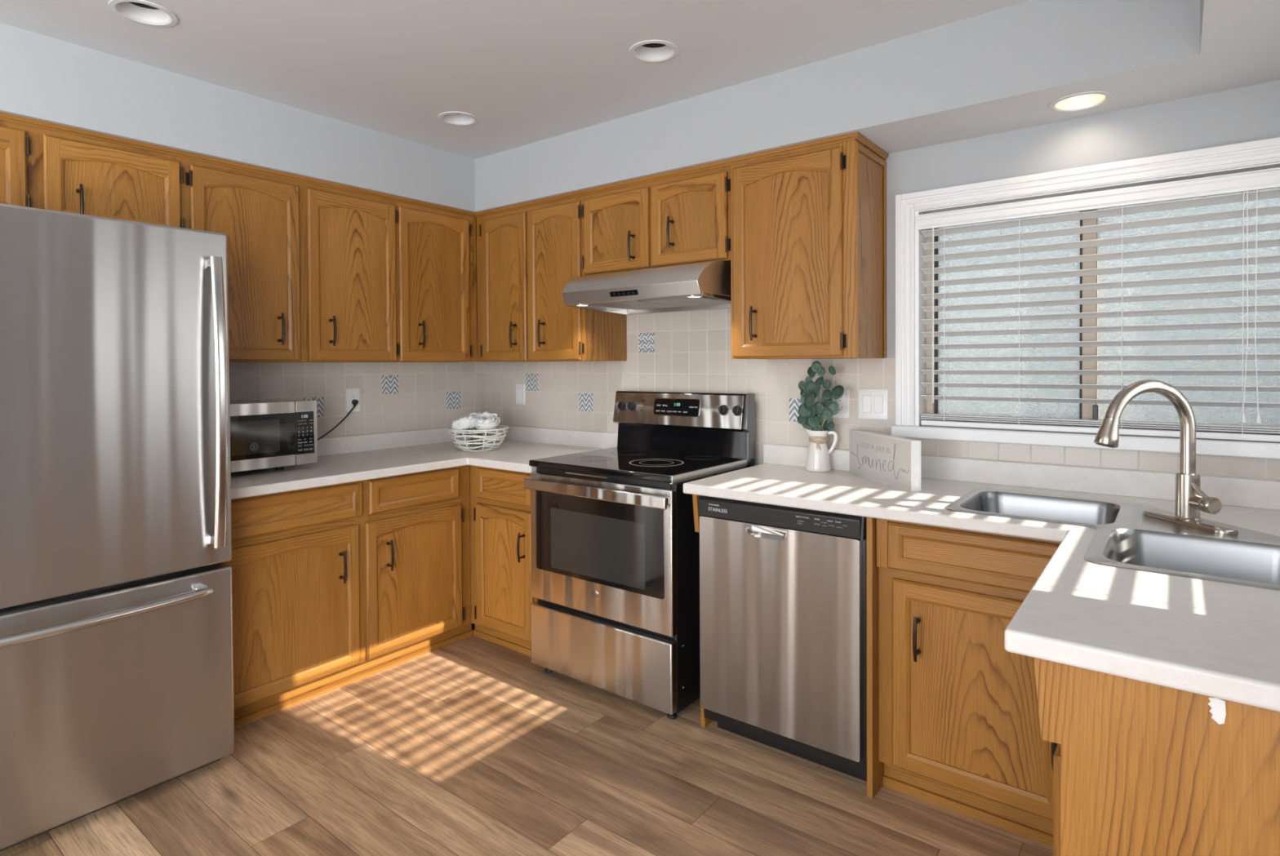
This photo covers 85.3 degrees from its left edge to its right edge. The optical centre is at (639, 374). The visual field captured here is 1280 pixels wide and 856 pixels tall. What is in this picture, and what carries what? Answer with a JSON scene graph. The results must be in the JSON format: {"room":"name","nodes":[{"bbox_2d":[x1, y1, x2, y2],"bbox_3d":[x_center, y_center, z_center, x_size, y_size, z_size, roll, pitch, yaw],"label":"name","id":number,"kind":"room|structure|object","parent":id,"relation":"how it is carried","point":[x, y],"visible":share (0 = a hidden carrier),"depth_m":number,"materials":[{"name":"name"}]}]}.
{"room":"kitchen","nodes":[
{"label":"kitchen","id":0,"kind":"room"},
{"bbox_2d":[469,228,477,592],"bbox_3d":[-2.828,0.115,1.890,0.140,2.452,6.000,0,1,38],"label":"wall","id":1,"kind":"structure","parent":0,"point":[476,228],"depth_m":4.16,"materials":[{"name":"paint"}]},
{"bbox_2d":[0,120,185,227],"bbox_3d":[-2.114,-0.669,2.375,0.375,0.340,0.902,0,1,38],"label":"upper cabinet","id":2,"kind":"object","parent":1,"relation":"attached to","point":[41,168],"visible":0.8,"depth_m":2.41,"materials":[{"name":"brown wood"}]},
{"bbox_2d":[183,157,399,362],"bbox_3d":[-1.559,-0.453,3.096,0.375,0.798,0.912,0,1,38],"label":"upper cabinet","id":3,"kind":"object","parent":1,"relation":"attached to","point":[312,268],"visible":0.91,"depth_m":3.01,"materials":[{"name":"brown wood"}]},
{"bbox_2d":[229,361,485,438],"bbox_3d":[-1.476,0.127,3.521,0.006,0.381,1.754,0,1,38],"label":"wall tile","id":4,"kind":"structure","parent":1,"relation":"attached to","point":[420,402],"depth_m":3.62,"materials":[{"name":"beige tile"}]},
{"bbox_2d":[303,396,323,417],"bbox_3d":[-1.585,0.162,3.374,0.002,0.098,0.098,0,1,38],"label":"decorative tile","id":5,"kind":"object","parent":4,"relation":"attached to","point":[319,400],"depth_m":3.40,"materials":[{"name":"grey tile"}]},
{"bbox_2d":[346,388,359,412],"bbox_3d":[-1.457,0.132,3.535,0.008,0.119,0.072,0,1,38],"label":"wall outlet","id":6,"kind":"object","parent":4,"relation":"attached to","point":[351,393],"visible":1,"depth_m":3.53,"materials":[{"name":"white plastic"}]},
{"bbox_2d":[351,393,356,399],"bbox_3d":[-1.455,0.112,3.533,0.003,0.029,0.033,0,1,38],"label":"receptacle","id":7,"kind":"object","parent":6,"relation":"attached to","point":[353,396],"depth_m":3.53,"materials":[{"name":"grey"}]},
{"bbox_2d":[382,375,398,394],"bbox_3d":[-1.330,0.056,3.703,0.002,0.098,0.098,0,1,38],"label":"decorative tile","id":8,"kind":"object","parent":4,"relation":"attached to","point":[389,383],"depth_m":3.70,"materials":[{"name":"grey tile"}]},
{"bbox_2d":[446,391,460,408],"bbox_3d":[-1.080,0.151,4.028,0.002,0.098,0.098,0,1,38],"label":"decorative tile","id":9,"kind":"object","parent":4,"relation":"attached to","point":[453,398],"depth_m":4.03,"materials":[{"name":"grey tile"}]},
{"bbox_2d":[393,201,476,362],"bbox_3d":[-1.132,-0.462,3.648,0.375,0.798,0.484,0,1,38],"label":"upper cabinet","id":10,"kind":"object","parent":1,"relation":"attached to","point":[437,278],"visible":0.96,"depth_m":3.54,"materials":[{"name":"brown wood"}]},
{"bbox_2d":[0,0,1029,159],"bbox_3d":[-1.295,-1.104,0.685,4.030,0.001,6.280,0,1,38],"label":"ceiling","id":11,"kind":"structure","parent":0,"point":[529,71],"depth_m":2.39,"materials":[{"name":"white paint"}]},
{"bbox_2d":[108,0,177,26],"bbox_3d":[-1.536,-1.172,2.152,0.176,0.111,0.176,0,1,38],"label":"recessed light","id":12,"kind":"object","parent":11,"relation":"in","point":[140,11],"visible":0.95,"depth_m":2.19,"materials":[{"name":"white paint"}]},
{"bbox_2d":[437,111,478,125],"bbox_3d":[-0.808,-1.188,3.091,0.176,0.111,0.176,0,1,38],"label":"recessed light","id":13,"kind":"object","parent":11,"relation":"in","point":[451,117],"visible":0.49,"depth_m":3.14,"materials":[{"name":"white paint"}]},
{"bbox_2d":[628,39,679,62],"bbox_3d":[0.049,-1.184,2.439,0.176,0.111,0.176,0,1,38],"label":"recessed light","id":14,"kind":"object","parent":11,"relation":"in","point":[655,51],"visible":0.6,"depth_m":2.49,"materials":[{"name":"white paint"}]},
{"bbox_2d":[0,592,1053,855],"bbox_3d":[-1.297,1.389,0.698,3.750,0.080,6.050,0,1,38],"label":"floor","id":15,"kind":"structure","parent":0,"point":[467,747],"depth_m":2.20,"materials":[{"name":"brown wood"}]},
{"bbox_2d":[0,203,234,851],"bbox_3d":[-1.910,0.433,2.178,0.822,1.798,0.910,0,1,38],"label":"refrigerator","id":16,"kind":"object","parent":15,"relation":"on","point":[117,652],"visible":1,"depth_m":2.06,"materials":[{"name":"grey metal"}]},
{"bbox_2d":[222,465,472,728],"bbox_3d":[-1.360,0.879,3.114,0.633,0.876,1.206,0,1,38],"label":"base cabinet","id":17,"kind":"object","parent":15,"relation":"on","point":[334,587],"visible":0.82,"depth_m":2.86,"materials":[{"name":"brown wood"}]},
{"bbox_2d":[231,424,617,499],"bbox_3d":[-1.043,0.376,3.199,1.083,0.123,1.744,0,1,38],"label":"countertop","id":18,"kind":"structure","parent":17,"relation":"on","point":[356,458],"depth_m":3.37,"materials":[{"name":"stone"}]},
{"bbox_2d":[229,399,358,472],"bbox_3d":[-1.558,0.258,3.079,0.388,0.292,0.876,0,1,38],"label":"microwave","id":19,"kind":"object","parent":18,"relation":"on","point":[278,434],"visible":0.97,"depth_m":2.85,"materials":[{"name":"silver metal"}]},
{"bbox_2d":[446,425,509,452],"bbox_3d":[-0.840,0.335,3.612,0.319,0.116,0.311,0,1,38],"label":"wire basket","id":20,"kind":"object","parent":18,"relation":"on","point":[492,446],"visible":0.97,"depth_m":3.52,"materials":[{"name":"white metal"}]},
{"bbox_2d":[451,415,478,435],"bbox_3d":[-0.897,0.261,3.551,0.134,0.105,0.142,0,1,12],"label":"rose","id":21,"kind":"object","parent":20,"relation":"in","point":[468,423],"visible":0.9,"depth_m":3.50,"materials":[{"name":"white fabric"}]},
{"bbox_2d":[461,426,496,447],"bbox_3d":[-0.836,0.317,3.606,0.164,0.126,0.174,0,1,38],"label":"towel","id":22,"kind":"object","parent":20,"relation":"in","point":[477,434],"visible":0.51,"depth_m":3.60,"materials":[{"name":"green fabric"}]},
{"bbox_2d":[464,412,482,429],"bbox_3d":[-0.863,0.246,3.636,0.131,0.091,0.130,-1,1,-19],"label":"rose","id":23,"kind":"object","parent":22,"relation":"on","point":[479,413],"visible":0.11,"depth_m":3.65,"materials":[{"name":"white fabric"}]},
{"bbox_2d":[475,412,500,435],"bbox_3d":[-0.791,0.256,3.583,0.141,0.117,0.137,0,1,40],"label":"rose","id":24,"kind":"object","parent":20,"relation":"in","point":[487,420],"visible":0.86,"depth_m":3.56,"materials":[{"name":"white fabric"}]},
{"bbox_2d":[469,465,537,657],"bbox_3d":[-0.506,0.870,3.462,0.537,0.876,0.633,0,1,38],"label":"base cabinet","id":25,"kind":"object","parent":15,"relation":"on","point":[501,599],"visible":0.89,"depth_m":3.25,"materials":[{"name":"brown wood"}]},
{"bbox_2d":[524,391,755,719],"bbox_3d":[0.006,0.699,3.040,0.774,1.224,0.672,0,1,38],"label":"electric range","id":26,"kind":"object","parent":15,"relation":"on","point":[615,543],"visible":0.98,"depth_m":2.81,"materials":[{"name":"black metal"}]},
{"bbox_2d":[528,447,748,484],"bbox_3d":[0.006,0.387,3.046,0.764,0.031,0.623,0,1,38],"label":"cooktop","id":27,"kind":"object","parent":26,"relation":"in","point":[642,465],"depth_m":2.93,"materials":[{"name":"black glass"}]},
{"bbox_2d":[692,494,713,728],"bbox_3d":[0.388,0.874,2.786,0.019,0.876,0.612,0,1,38],"label":"end panel","id":28,"kind":"object","parent":15,"relation":"on","point":[704,722],"visible":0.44,"depth_m":2.55,"materials":[{"name":"brown wood"}]},
{"bbox_2d":[697,495,866,782],"bbox_3d":[0.634,0.875,2.581,0.610,0.876,0.594,0,1,38],"label":"dishwasher","id":29,"kind":"object","parent":15,"relation":"on","point":[783,590],"visible":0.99,"depth_m":2.33,"materials":[{"name":"silver metal"}]},
{"bbox_2d":[866,517,884,799],"bbox_3d":[0.897,0.876,2.395,0.018,0.876,0.608,0,1,38],"label":"end panel","id":30,"kind":"object","parent":15,"relation":"on","point":[875,769],"visible":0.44,"depth_m":2.16,"materials":[{"name":"brown wood"}]},
{"bbox_2d":[876,519,1060,847],"bbox_3d":[1.138,0.878,2.203,0.596,0.875,0.618,0,1,38],"label":"base cabinet","id":31,"kind":"object","parent":15,"relation":"on","point":[959,731],"visible":0.56,"depth_m":2.03,"materials":[{"name":"brown wood"}]},
{"bbox_2d":[1032,657,1279,855],"bbox_3d":[1.166,0.889,1.337,0.629,0.876,0.943,0,1,38],"label":"base cabinet","id":32,"kind":"object","parent":15,"relation":"on","point":[1140,768],"visible":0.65,"depth_m":1.04,"materials":[{"name":"brown wood"}]},
{"bbox_2d":[683,444,1279,712],"bbox_3d":[0.828,0.382,1.906,1.856,0.123,1.504,0,1,38],"label":"countertop","id":33,"kind":"structure","parent":32,"relation":"on","point":[1218,640],"depth_m":1.40,"materials":[{"name":"stone"}]},
{"bbox_2d":[803,427,837,472],"bbox_3d":[0.731,0.306,2.836,0.106,0.176,0.108,-1,1,-34],"label":"pitcher vase","id":34,"kind":"object","parent":33,"relation":"on","point":[818,460],"visible":0.98,"depth_m":2.80,"materials":[{"name":"white ceramic"}]},
{"bbox_2d":[796,360,844,431],"bbox_3d":[0.729,0.129,2.794,0.193,0.363,0.087,0,1,38],"label":"bunch","id":35,"kind":"object","parent":34,"relation":"in","point":[811,416],"visible":0.98,"depth_m":2.80,"materials":[{"name":"green plant"}]},
{"bbox_2d":[849,429,920,491],"bbox_3d":[0.897,0.311,2.576,0.038,0.172,0.429,0,1,-12],"label":"block sign","id":36,"kind":"object","parent":33,"relation":"on","point":[893,460],"visible":1,"depth_m":2.52,"materials":[{"name":"white wood"}]},
{"bbox_2d":[945,488,1279,591],"bbox_3d":[1.246,0.497,1.829,0.844,0.192,0.844,0,1,38],"label":"sink","id":37,"kind":"object","parent":33,"relation":"in","point":[1126,538],"visible":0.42,"depth_m":1.77,"materials":[{"name":"silver metal"}]},
{"bbox_2d":[1093,379,1238,534],"bbox_3d":[1.348,0.207,1.845,0.300,0.385,0.256,0,1,-7],"label":"kitchen faucet","id":38,"kind":"object","parent":33,"relation":"on","point":[1190,500],"visible":1,"depth_m":1.84,"materials":[{"name":"silver metal"}]},
{"bbox_2d":[0,0,1279,228],"bbox_3d":[-1.294,-0.965,0.687,3.750,0.278,6.000,0,1,38],"label":"soffit","id":39,"kind":"structure","parent":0,"point":[1000,70],"depth_m":2.44,"materials":[{"name":"white paint"}]},
{"bbox_2d":[1047,90,1113,112],"bbox_3d":[1.387,-0.910,2.191,0.176,0.111,0.176,0,1,38],"label":"recessed light","id":40,"kind":"object","parent":39,"relation":"in","point":[1080,101],"visible":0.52,"depth_m":2.23,"materials":[{"name":"white paint"}]},
{"bbox_2d":[626,80,1279,466],"bbox_3d":[0.588,0.080,3.130,4.030,2.452,0.140,0,1,38],"label":"wall","id":41,"kind":"structure","parent":0,"point":[1249,113],"depth_m":2.33,"materials":[{"name":"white paint"}]},
{"bbox_2d":[0,111,888,217],"bbox_3d":[-0.658,-0.839,2.333,2.106,0.022,2.620,0,1,38],"label":"trim","id":42,"kind":"structure","parent":41,"relation":"attached to","point":[857,135],"depth_m":2.78,"materials":[{"name":"brown wood"}]},
{"bbox_2d":[476,195,626,361],"bbox_3d":[-0.495,-0.465,3.622,0.786,0.798,0.375,0,1,38],"label":"upper cabinet","id":43,"kind":"object","parent":41,"relation":"attached to","point":[526,257],"visible":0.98,"depth_m":3.47,"materials":[{"name":"brown wood"}]},
{"bbox_2d":[561,261,731,315],"bbox_3d":[0.096,-0.378,3.096,0.786,0.162,0.482,0,1,38],"label":"range hood","id":44,"kind":"object","parent":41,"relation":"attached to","point":[705,286],"visible":0.92,"depth_m":2.93,"materials":[{"name":"silver metal"}]},
{"bbox_2d":[581,164,730,275],"bbox_3d":[0.127,-0.662,3.138,0.794,0.398,0.375,0,1,38],"label":"upper cabinet","id":45,"kind":"object","parent":41,"relation":"attached to","point":[682,220],"visible":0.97,"depth_m":2.99,"materials":[{"name":"brown wood"}]},
{"bbox_2d":[730,139,884,359],"bbox_3d":[0.645,-0.460,2.741,0.513,0.798,0.375,0,1,38],"label":"upper cabinet","id":46,"kind":"object","parent":41,"relation":"attached to","point":[793,215],"visible":0.96,"depth_m":2.62,"materials":[{"name":"brown wood"}]},
{"bbox_2d":[856,142,886,358],"bbox_3d":[0.872,-0.446,2.611,0.004,0.770,0.318,0,1,38],"label":"trim","id":47,"kind":"structure","parent":46,"relation":"attached to","point":[859,147],"depth_m":2.50,"materials":[{"name":"brown wood"}]},
{"bbox_2d":[484,308,1279,480],"bbox_3d":[0.542,-0.033,3.071,3.750,0.880,0.006,0,1,38],"label":"wall tile","id":48,"kind":"structure","parent":41,"relation":"attached to","point":[692,353],"depth_m":3.18,"materials":[{"name":"beige tile"}]},
{"bbox_2d":[515,383,525,404],"bbox_3d":[-0.692,0.116,4.017,0.074,0.119,0.009,0,1,38],"label":"wall switch","id":49,"kind":"object","parent":48,"relation":"attached to","point":[520,388],"visible":1,"depth_m":4.01,"materials":[{"name":"white plastic"}]},
{"bbox_2d":[525,373,537,391],"bbox_3d":[-0.615,0.046,3.962,0.098,0.098,0.002,0,1,38],"label":"decorative tile","id":50,"kind":"object","parent":48,"relation":"attached to","point":[531,380],"depth_m":3.96,"materials":[{"name":"grey tile"}]},
{"bbox_2d":[578,392,592,412],"bbox_3d":[-0.289,0.151,3.712,0.098,0.098,0.002,0,1,38],"label":"decorative tile","id":51,"kind":"object","parent":48,"relation":"attached to","point":[585,400],"depth_m":3.71,"materials":[{"name":"grey tile"}]},
{"bbox_2d":[638,332,654,352],"bbox_3d":[0.033,-0.156,3.458,0.098,0.098,0.002,0,1,38],"label":"decorative tile","id":52,"kind":"object","parent":48,"relation":"attached to","point":[646,340],"depth_m":3.46,"materials":[{"name":"grey tile"}]},
{"bbox_2d":[789,398,801,422],"bbox_3d":[0.681,0.154,2.963,0.098,0.098,0.002,0,1,38],"label":"decorative tile","id":53,"kind":"object","parent":48,"relation":"attached to","point":[794,403],"depth_m":2.98,"materials":[{"name":"grey tile"}]},
{"bbox_2d":[831,388,849,417],"bbox_3d":[0.822,0.120,2.849,0.072,0.119,0.008,0,1,38],"label":"wall outlet","id":54,"kind":"object","parent":48,"relation":"attached to","point":[843,402],"visible":0.7,"depth_m":2.84,"materials":[{"name":"white plastic"}]},
{"bbox_2d":[835,395,844,402],"bbox_3d":[0.820,0.100,2.847,0.033,0.029,0.003,0,1,38],"label":"receptacle","id":55,"kind":"object","parent":54,"relation":"attached to","point":[841,400],"depth_m":2.84,"materials":[{"name":"grey plastic"}]},
{"bbox_2d":[838,404,844,412],"bbox_3d":[0.820,0.140,2.848,0.033,0.029,0.003,0,1,38],"label":"receptacle","id":56,"kind":"object","parent":54,"relation":"attached to","point":[841,406],"depth_m":2.84,"materials":[{"name":"grey plastic"}]},
{"bbox_2d":[858,389,888,419],"bbox_3d":[0.927,0.120,2.767,0.116,0.119,0.009,0,1,38],"label":"light switch","id":57,"kind":"object","parent":48,"relation":"attached to","point":[873,403],"visible":1,"depth_m":2.76,"materials":[{"name":"white plastic"}]},
{"bbox_2d":[891,137,1279,459],"bbox_3d":[1.539,-0.224,2.369,1.299,0.940,0.174,0,1,38],"label":"window","id":58,"kind":"structure","parent":41,"relation":"in","point":[909,403],"depth_m":2.39,"materials":[{"name":"white paint"}]},
{"bbox_2d":[915,167,1279,442],"bbox_3d":[1.523,-0.203,2.348,1.127,0.808,0.073,0,1,38],"label":"window blind","id":59,"kind":"object","parent":58,"relation":"attached to","point":[1265,179],"visible":1,"depth_m":2.32,"materials":[{"name":"white paint"}]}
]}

